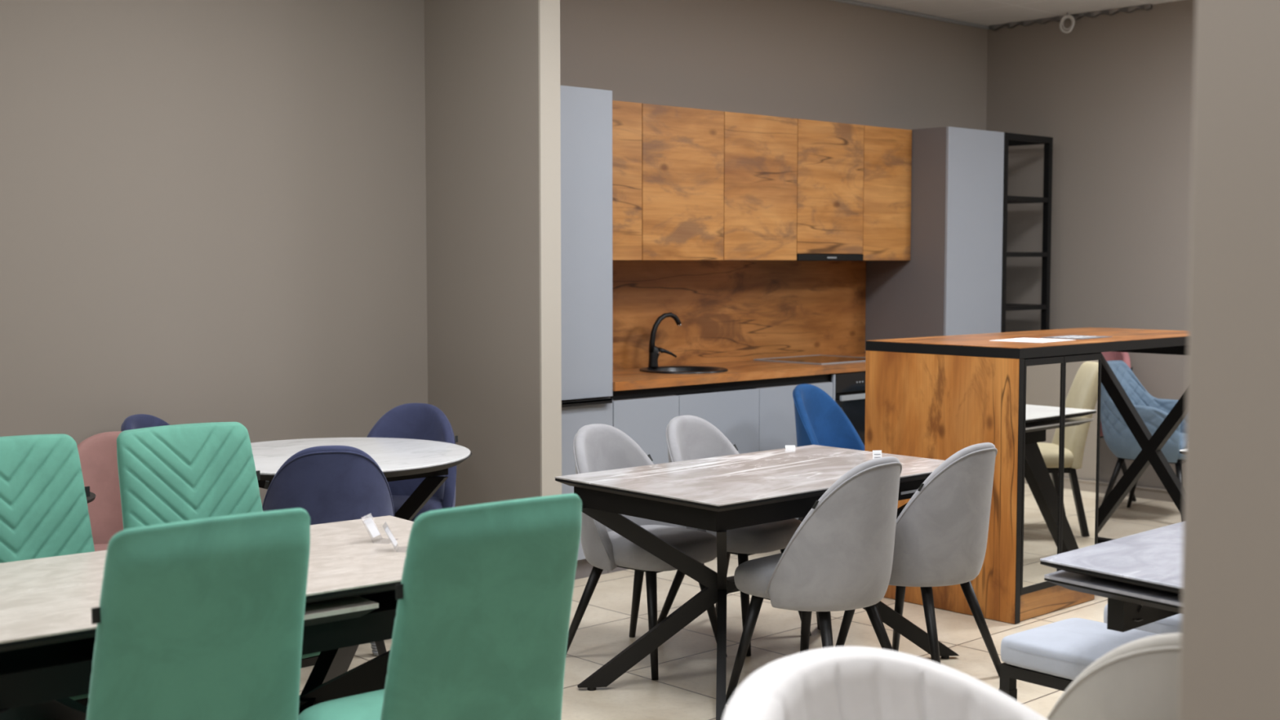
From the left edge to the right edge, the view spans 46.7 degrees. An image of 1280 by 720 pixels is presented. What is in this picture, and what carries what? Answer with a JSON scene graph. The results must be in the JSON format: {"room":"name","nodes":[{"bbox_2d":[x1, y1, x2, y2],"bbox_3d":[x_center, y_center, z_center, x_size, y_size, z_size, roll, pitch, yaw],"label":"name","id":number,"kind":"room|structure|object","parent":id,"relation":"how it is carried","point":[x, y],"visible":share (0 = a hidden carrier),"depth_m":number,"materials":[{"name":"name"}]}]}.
{"room":"store","nodes":[
{"label":"store","id":0,"kind":"room"},
{"bbox_2d":[0,0,427,506],"bbox_3d":[-4.064,-0.350,4.580,8.342,3.127,0.160,-4,5,-43],"label":"wall","id":1,"kind":"structure","parent":0,"point":[211,211],"depth_m":6.50,"materials":[{"name":"beige paint"}]},
{"bbox_2d":[424,0,540,506],"bbox_3d":[-0.707,-0.513,7.007,0.116,3.127,0.874,-4,5,-43],"label":"wall partition","id":2,"kind":"structure","parent":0,"point":[482,56],"depth_m":6.94,"materials":[{"name":"beige paint"}]},
{"bbox_2d":[537,0,561,496],"bbox_3d":[-0.405,-0.491,6.684,0.116,3.127,0.012,-4,5,-43],"label":"wall","id":3,"kind":"structure","parent":2,"relation":"attached to","point":[548,11],"depth_m":6.67,"materials":[{"name":"beige paint"}]},
{"bbox_2d":[299,493,1181,719],"bbox_3d":[1.064,1.418,2.329,13.800,0.100,11.000,-4,5,-43],"label":"floor","id":4,"kind":"structure","parent":0,"point":[685,689],"depth_m":5.95,"materials":[{"name":"beige tile"}]},
{"bbox_2d":[0,433,94,706],"bbox_3d":[-1.607,0.744,3.991,0.471,1.030,0.610,-3,5,-42],"label":"dining chair","id":5,"kind":"object","parent":4,"relation":"on","point":[44,513],"visible":0.46,"depth_m":4.18,"materials":[{"name":"green fabric"}]},
{"bbox_2d":[86,491,95,502],"bbox_3d":[-2.032,0.825,4.930,0.438,0.735,0.438,-4,5,-43],"label":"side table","id":6,"kind":"object","parent":4,"relation":"on","point":[92,495],"visible":0.13,"depth_m":4.93,"materials":[{"name":"black metal"}]},
{"bbox_2d":[76,431,123,551],"bbox_3d":[-1.905,0.726,5.350,0.494,0.886,0.556,-1,4,-13],"label":"dining chair","id":7,"kind":"object","parent":4,"relation":"on","point":[97,453],"visible":0.14,"depth_m":5.52,"materials":[{"name":"pink fabric"}]},
{"bbox_2d":[120,413,170,431],"bbox_3d":[-1.855,0.674,6.134,0.556,0.886,0.494,1,4,17],"label":"dining chair","id":8,"kind":"object","parent":4,"relation":"on","point":[139,420],"visible":0.03,"depth_m":6.18,"materials":[{"name":"blue fabric"}]},
{"bbox_2d":[86,507,310,719],"bbox_3d":[-1.004,0.802,3.125,0.471,1.030,0.610,-3,5,-41],"label":"dining chair","id":9,"kind":"object","parent":4,"relation":"on","point":[202,619],"visible":1,"depth_m":2.88,"materials":[{"name":"green fabric"}]},
{"bbox_2d":[0,515,413,719],"bbox_3d":[-1.056,0.896,3.727,1.440,0.755,0.840,-3,5,-39],"label":"dining table","id":10,"kind":"object","parent":4,"relation":"on","point":[47,633],"visible":0.32,"depth_m":3.52,"materials":[{"name":"beige stone"}]},
{"bbox_2d":[360,513,398,543],"bbox_3d":[-0.711,0.460,4.053,0.080,0.069,0.070,1,4,12],"label":"card holder","id":11,"kind":"object","parent":10,"relation":"on","point":[368,521],"visible":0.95,"depth_m":4.05,"materials":[{"name":"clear plastic"}]},
{"bbox_2d":[382,521,407,551],"bbox_3d":[-0.637,0.468,3.932,0.080,0.069,0.070,0,4,-3],"label":"card holder","id":12,"kind":"object","parent":10,"relation":"on","point":[385,526],"visible":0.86,"depth_m":3.92,"materials":[{"name":"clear plastic"}]},
{"bbox_2d":[116,422,320,668],"bbox_3d":[-1.198,0.723,4.310,0.471,1.030,0.610,-3,5,-42],"label":"dining chair","id":13,"kind":"object","parent":4,"relation":"on","point":[184,472],"visible":0.38,"depth_m":4.43,"materials":[{"name":"green fabric"}]},
{"bbox_2d":[262,445,394,655],"bbox_3d":[-1.140,0.722,5.418,0.494,0.886,0.556,-1,4,-15],"label":"dining chair","id":14,"kind":"object","parent":4,"relation":"on","point":[332,483],"visible":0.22,"depth_m":5.16,"materials":[{"name":"blue fabric"}]},
{"bbox_2d":[250,437,471,520],"bbox_3d":[-1.222,0.749,5.921,1.104,0.755,1.104,-4,5,-43],"label":"round table","id":15,"kind":"object","parent":4,"relation":"on","point":[398,459],"visible":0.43,"depth_m":5.92,"materials":[{"name":"white stone"}]},
{"bbox_2d":[366,403,457,521],"bbox_3d":[-1.043,0.652,6.458,0.494,0.886,0.556,1,4,10],"label":"dining chair","id":16,"kind":"object","parent":4,"relation":"on","point":[422,421],"visible":0.34,"depth_m":6.63,"materials":[{"name":"blue fabric"}]},
{"bbox_2d":[297,493,582,719],"bbox_3d":[-0.457,0.789,3.324,0.471,1.030,0.610,-3,5,-39],"label":"dining chair","id":17,"kind":"object","parent":4,"relation":"on","point":[484,594],"visible":1,"depth_m":3.09,"materials":[{"name":"green fabric"}]},
{"bbox_2d":[560,84,613,579],"bbox_3d":[-0.488,-0.124,7.198,0.422,2.326,0.655,-4,5,-43],"label":"tall cabinet","id":18,"kind":"object","parent":4,"relation":"on","point":[586,113],"visible":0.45,"depth_m":6.99,"materials":[{"name":"grey laminate"}]},
{"bbox_2d":[608,386,679,573],"bbox_3d":[-0.179,0.571,7.553,0.445,0.892,0.626,-4,5,-43],"label":"base cabinet","id":19,"kind":"object","parent":4,"relation":"on","point":[644,415],"visible":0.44,"depth_m":7.32,"materials":[{"name":"grey laminate"}]},
{"bbox_2d":[565,423,727,679],"bbox_3d":[0.006,0.704,5.678,0.556,0.886,0.494,3,5,41],"label":"dining chair","id":20,"kind":"object","parent":4,"relation":"on","point":[597,447],"visible":0.66,"depth_m":5.62,"materials":[{"name":"grey fabric"}]},
{"bbox_2d":[675,379,759,453],"bbox_3d":[0.202,0.547,7.908,0.597,0.892,0.626,-4,5,-43],"label":"base cabinet","id":21,"kind":"object","parent":4,"relation":"on","point":[735,413],"visible":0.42,"depth_m":7.72,"materials":[{"name":"grey laminate"}]},
{"bbox_2d":[657,415,811,656],"bbox_3d":[0.367,0.682,6.002,0.556,0.886,0.494,3,5,41],"label":"dining chair","id":22,"kind":"object","parent":4,"relation":"on","point":[688,437],"visible":0.36,"depth_m":5.98,"materials":[{"name":"grey fabric"}]},
{"bbox_2d":[555,444,959,719],"bbox_3d":[0.487,0.780,5.453,1.397,0.755,0.844,-4,5,-43],"label":"dining table","id":23,"kind":"object","parent":4,"relation":"on","point":[718,495],"visible":0.75,"depth_m":5.24,"materials":[{"name":"grey stone"}]},
{"bbox_2d":[785,445,795,448],"bbox_3d":[0.613,0.355,6.049,0.040,0.013,0.016,0,4,-3],"label":"price tag","id":24,"kind":"object","parent":23,"relation":"on","point":[786,446],"visible":1,"depth_m":6.05,"materials":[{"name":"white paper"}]},
{"bbox_2d":[872,450,881,458],"bbox_3d":[0.890,0.366,5.560,0.035,0.055,0.014,-1,4,-8],"label":"price tag","id":25,"kind":"object","parent":23,"relation":"on","point":[876,454],"visible":0.59,"depth_m":5.56,"materials":[{"name":"white paper"}]},
{"bbox_2d":[716,373,832,519],"bbox_3d":[0.641,0.520,8.318,0.606,0.892,0.626,-4,5,-43],"label":"base cabinet","id":26,"kind":"object","parent":4,"relation":"on","point":[777,425],"visible":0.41,"depth_m":7.98,"materials":[{"name":"grey laminate"}]},
{"bbox_2d":[613,352,866,391],"bbox_3d":[0.656,0.052,8.280,2.704,0.043,0.619,-4,5,-43],"label":"countertop","id":27,"kind":"structure","parent":26,"relation":"on","point":[630,379],"depth_m":7.86,"materials":[{"name":"brown wood"}]},
{"bbox_2d":[648,312,681,367],"bbox_3d":[0.138,-0.110,8.023,0.208,0.294,0.055,-2,4,-28],"label":"faucet","id":28,"kind":"object","parent":27,"relation":"on","point":[654,351],"visible":1,"depth_m":7.98,"materials":[{"name":"black metal"}]},
{"bbox_2d":[639,365,728,395],"bbox_3d":[0.233,0.126,7.893,0.470,0.159,0.470,-4,5,-43],"label":"sink","id":29,"kind":"object","parent":27,"relation":"in","point":[662,369],"visible":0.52,"depth_m":7.99,"materials":[{"name":"black metal"}]},
{"bbox_2d":[753,354,865,364],"bbox_3d":[1.059,-0.003,8.707,0.596,0.007,0.516,-4,5,-43],"label":"cooktop","id":30,"kind":"object","parent":27,"relation":"in","point":[819,359],"visible":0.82,"depth_m":8.67,"materials":[{"name":"black glass"}]},
{"bbox_2d":[725,456,902,704],"bbox_3d":[0.617,0.746,5.049,0.556,0.886,0.494,4,5,45],"label":"dining chair","id":31,"kind":"object","parent":4,"relation":"on","point":[839,557],"visible":0.99,"depth_m":4.83,"materials":[{"name":"grey fabric"}]},
{"bbox_2d":[792,383,864,521],"bbox_3d":[1.047,0.577,7.583,0.556,0.886,0.494,3,5,37],"label":"dining chair","id":32,"kind":"object","parent":4,"relation":"on","point":[820,420],"visible":0.36,"depth_m":7.74,"materials":[{"name":"blue fabric"}]},
{"bbox_2d":[827,370,865,444],"bbox_3d":[1.099,0.494,8.711,0.596,0.890,0.644,-4,5,-43],"label":"oven","id":33,"kind":"object","parent":4,"relation":"on","point":[848,388],"visible":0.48,"depth_m":8.39,"materials":[{"name":"black glass"}]},
{"bbox_2d":[721,646,1048,719],"bbox_3d":[0.497,0.943,2.276,0.802,0.862,0.746,-3,5,-36],"label":"tub chair","id":34,"kind":"object","parent":4,"relation":"on","point":[834,682],"visible":1,"depth_m":2.51,"materials":[{"name":"white fabric"}]},
{"bbox_2d":[835,442,1001,676],"bbox_3d":[1.022,0.722,5.416,0.556,0.886,0.494,4,5,44],"label":"dining chair","id":35,"kind":"object","parent":4,"relation":"on","point":[941,535],"visible":0.82,"depth_m":5.19,"materials":[{"name":"grey fabric"}]},
{"bbox_2d":[864,126,1004,352],"bbox_3d":[1.853,-0.270,9.403,0.595,2.322,0.627,-4,5,-43],"label":"tall cabinet","id":36,"kind":"object","parent":4,"relation":"on","point":[950,284],"visible":0.52,"depth_m":9.10,"materials":[{"name":"grey laminate"}]},
{"bbox_2d":[864,327,1187,623],"bbox_3d":[2.005,0.464,7.124,1.942,1.158,0.801,-4,5,-43],"label":"bar table","id":37,"kind":"object","parent":4,"relation":"on","point":[936,397],"depth_m":6.42,"materials":[{"name":"brown wood"}]},
{"bbox_2d":[989,337,1075,342],"bbox_3d":[1.771,-0.089,6.693,0.260,0.003,0.320,3,5,42],"label":"brochure","id":38,"kind":"object","parent":37,"relation":"on","point":[1015,340],"visible":1,"depth_m":6.68,"materials":[{"name":"white paper"}]},
{"bbox_2d":[1008,337,1049,341],"bbox_3d":[1.763,-0.091,6.700,0.133,0.001,0.230,3,5,42],"label":"print","id":39,"kind":"object","parent":38,"relation":"on","point":[1022,339],"depth_m":6.69,"materials":[{"name":"grey paper"}]},
{"bbox_2d":[1022,363,1061,587],"bbox_3d":[1.699,0.485,6.312,0.277,0.936,0.025,-4,5,-43],"label":"mirror","id":40,"kind":"object","parent":37,"relation":"attached to","point":[1042,382],"depth_m":6.30,"materials":[{"name":"clear glass"}]},
{"bbox_2d":[1040,334,1112,339],"bbox_3d":[2.049,-0.107,6.966,0.210,0.003,0.300,4,5,44],"label":"brochure","id":41,"kind":"object","parent":37,"relation":"on","point":[1070,336],"visible":1,"depth_m":6.93,"materials":[{"name":"grey paper"}]},
{"bbox_2d":[1058,335,1092,337],"bbox_3d":[2.043,-0.109,6.972,0.109,0.001,0.216,4,5,44],"label":"print","id":42,"kind":"object","parent":41,"relation":"on","point":[1062,336],"depth_m":6.98,"materials":[{"name":"white paper"}]},
{"bbox_2d":[1062,360,1099,552],"bbox_3d":[1.925,0.471,6.523,0.282,0.936,0.025,-4,5,-43],"label":"mirror","id":43,"kind":"object","parent":37,"relation":"attached to","point":[1081,378],"depth_m":6.51,"materials":[{"name":"clear glass"}]},
{"bbox_2d":[1000,132,1053,332],"bbox_3d":[2.280,-0.296,9.797,0.555,2.323,0.621,-4,5,-43],"label":"rack","id":44,"kind":"object","parent":4,"relation":"on","point":[1010,139],"visible":0.34,"depth_m":9.67,"materials":[{"name":"black metal"}]},
{"bbox_2d":[1005,303,1046,311],"bbox_3d":[2.293,-0.351,9.779,0.475,0.030,0.577,-4,5,-43],"label":"shelf","id":45,"kind":"object","parent":44,"relation":"attached to","point":[1009,307],"depth_m":9.61,"materials":[{"name":"black metal"}]},
{"bbox_2d":[1006,252,1047,257],"bbox_3d":[2.293,-0.693,9.756,0.475,0.030,0.577,-4,5,-43],"label":"shelf","id":46,"kind":"object","parent":44,"relation":"attached to","point":[1008,254],"depth_m":9.54,"materials":[{"name":"black metal"}]},
{"bbox_2d":[1007,195,1048,203],"bbox_3d":[2.293,-1.047,9.732,0.475,0.030,0.577,-4,5,-43],"label":"shelf","id":47,"kind":"object","parent":44,"relation":"attached to","point":[1011,199],"depth_m":9.56,"materials":[{"name":"black metal"}]},
{"bbox_2d":[998,617,1159,700],"bbox_3d":[1.252,1.004,4.110,0.387,0.488,0.377,-3,5,-41],"label":"bench","id":48,"kind":"object","parent":4,"relation":"on","point":[1053,655],"visible":0.58,"depth_m":4.05,"materials":[{"name":"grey fabric"}]},
{"bbox_2d":[1040,521,1182,631],"bbox_3d":[1.793,0.878,3.988,1.505,0.755,0.875,-4,5,-43],"label":"dining table","id":49,"kind":"object","parent":4,"relation":"on","point":[1140,575],"visible":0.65,"depth_m":3.77,"materials":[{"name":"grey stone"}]},
{"bbox_2d":[1046,632,1180,719],"bbox_3d":[1.005,0.894,2.846,0.542,0.886,0.584,0,4,5],"label":"dining chair","id":50,"kind":"object","parent":4,"relation":"on","point":[1139,679],"visible":0.52,"depth_m":2.59,"materials":[{"name":"beige fabric"}]},
{"bbox_2d":[1099,351,1136,501],"bbox_3d":[2.825,0.396,9.361,0.556,1.010,0.494,-4,5,-43],"label":"dining chair","id":51,"kind":"object","parent":4,"relation":"on","point":[1108,356],"visible":0.04,"depth_m":9.37,"materials":[{"name":"fabric"}]},
{"bbox_2d":[1103,604,1181,634],"bbox_3d":[1.661,0.977,4.506,0.387,0.488,0.377,-3,5,-41],"label":"stool","id":52,"kind":"object","parent":4,"relation":"on","point":[1171,624],"visible":0.06,"depth_m":4.35,"materials":[{"name":"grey fabric"}]},
{"bbox_2d":[1100,360,1186,521],"bbox_3d":[3.045,0.478,8.825,0.670,0.914,0.551,3,5,41],"label":"armchair","id":53,"kind":"object","parent":4,"relation":"on","point":[1117,436],"visible":0.59,"depth_m":8.72,"materials":[{"name":"blue fabric"}]},
{"bbox_2d":[1179,448,1185,454],"bbox_3d":[2.922,0.734,6.146,1.220,0.755,0.850,-4,5,-43],"label":"dining table","id":54,"kind":"object","parent":4,"relation":"on","point":[1181,451],"visible":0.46,"depth_m":6.01,"materials":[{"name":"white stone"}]},
{"bbox_2d":[560,0,987,369],"bbox_3d":[0.714,-0.643,8.948,4.618,3.127,0.300,-4,5,-43],"label":"wall","id":55,"kind":"structure","parent":0,"point":[825,60],"depth_m":8.78,"materials":[{"name":"beige paint"}]},
{"bbox_2d":[612,100,641,260],"bbox_3d":[-0.271,-0.905,7.547,0.435,0.798,0.364,-4,5,-43],"label":"upper cabinet","id":56,"kind":"object","parent":55,"relation":"attached to","point":[626,116],"visible":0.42,"depth_m":7.49,"materials":[{"name":"brown wood"}]},
{"bbox_2d":[641,103,724,260],"bbox_3d":[0.108,-0.929,7.902,0.601,0.798,0.364,-4,5,-43],"label":"upper cabinet","id":57,"kind":"object","parent":55,"relation":"attached to","point":[682,148],"visible":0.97,"depth_m":7.76,"materials":[{"name":"brown wood"}]},
{"bbox_2d":[612,261,866,369],"bbox_3d":[0.437,-0.276,8.493,2.704,0.582,0.019,-4,5,-43],"label":"backsplash","id":58,"kind":"structure","parent":55,"relation":"attached to","point":[726,311],"depth_m":8.59,"materials":[{"name":"brown wood"}]},
{"bbox_2d":[723,111,797,260],"bbox_3d":[0.547,-0.956,8.311,0.596,0.798,0.364,-4,5,-43],"label":"upper cabinet","id":59,"kind":"object","parent":55,"relation":"attached to","point":[761,151],"visible":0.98,"depth_m":8.17,"materials":[{"name":"brown wood"}]},
{"bbox_2d":[796,118,863,254],"bbox_3d":[0.983,-1.002,8.717,0.594,0.760,0.364,-4,5,-43],"label":"upper cabinet","id":60,"kind":"object","parent":55,"relation":"attached to","point":[830,184],"visible":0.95,"depth_m":8.57,"materials":[{"name":"brown wood"}]},
{"bbox_2d":[796,253,863,260],"bbox_3d":[0.991,-0.604,8.735,0.590,0.038,0.354,-4,5,-43],"label":"range hood","id":61,"kind":"object","parent":60,"relation":"attached to","point":[799,256],"visible":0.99,"depth_m":8.59,"materials":[{"name":"metal"}]},
{"bbox_2d":[854,125,911,260],"bbox_3d":[1.371,-1.008,9.081,0.466,0.798,0.364,-4,5,-43],"label":"upper cabinet","id":62,"kind":"object","parent":55,"relation":"attached to","point":[887,152],"visible":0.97,"depth_m":8.94,"materials":[{"name":"brown wood"}]},
{"bbox_2d":[831,0,989,29],"bbox_3d":[0.769,-2.179,8.676,4.468,0.020,0.022,-4,5,-43],"label":"trim","id":63,"kind":"structure","parent":55,"relation":"attached to","point":[849,2],"depth_m":9.59,"materials":[{"name":"metal"}]},
{"bbox_2d":[852,0,1182,26],"bbox_3d":[1.064,-1.802,2.113,13.800,0.100,11.000,-4,5,-43],"label":"ceiling","id":64,"kind":"structure","parent":0,"point":[984,12],"depth_m":9.42,"materials":[{"name":"white paint"}]},
{"bbox_2d":[1059,12,1075,33],"bbox_3d":[2.776,-2.190,9.642,0.023,0.131,0.108,-4,5,-43],"label":"cable coil","id":65,"kind":"object","parent":64,"relation":"hanging from","point":[1064,17],"visible":1,"depth_m":9.64,"materials":[{"name":"white plastic"}]},
{"bbox_2d":[986,0,1195,488],"bbox_3d":[5.834,-0.495,6.751,0.150,3.127,9.913,-4,5,-43],"label":"wall","id":66,"kind":"structure","parent":0,"point":[1113,94],"depth_m":9.61,"materials":[{"name":"beige paint"}]},
{"bbox_2d":[989,4,1152,30],"bbox_3d":[2.803,-2.244,9.742,0.030,0.036,1.183,-4,5,-43],"label":"trim","id":67,"kind":"structure","parent":66,"relation":"attached to","point":[1147,6],"depth_m":9.68,"materials":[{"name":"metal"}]},
{"bbox_2d":[1098,481,1173,502],"bbox_3d":[5.773,1.031,6.796,0.018,0.075,9.913,-4,5,-43],"label":"baseboard","id":68,"kind":"structure","parent":66,"relation":"attached to","point":[1144,492],"depth_m":9.48,"materials":[{"name":"beige paint"}]},
{"bbox_2d":[1177,0,1279,719],"bbox_3d":[0.797,-0.148,1.557,0.300,3.127,0.314,-4,5,-43],"label":"wall pillar","id":69,"kind":"structure","parent":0,"point":[1229,655],"depth_m":1.54,"materials":[{"name":"beige paint"}]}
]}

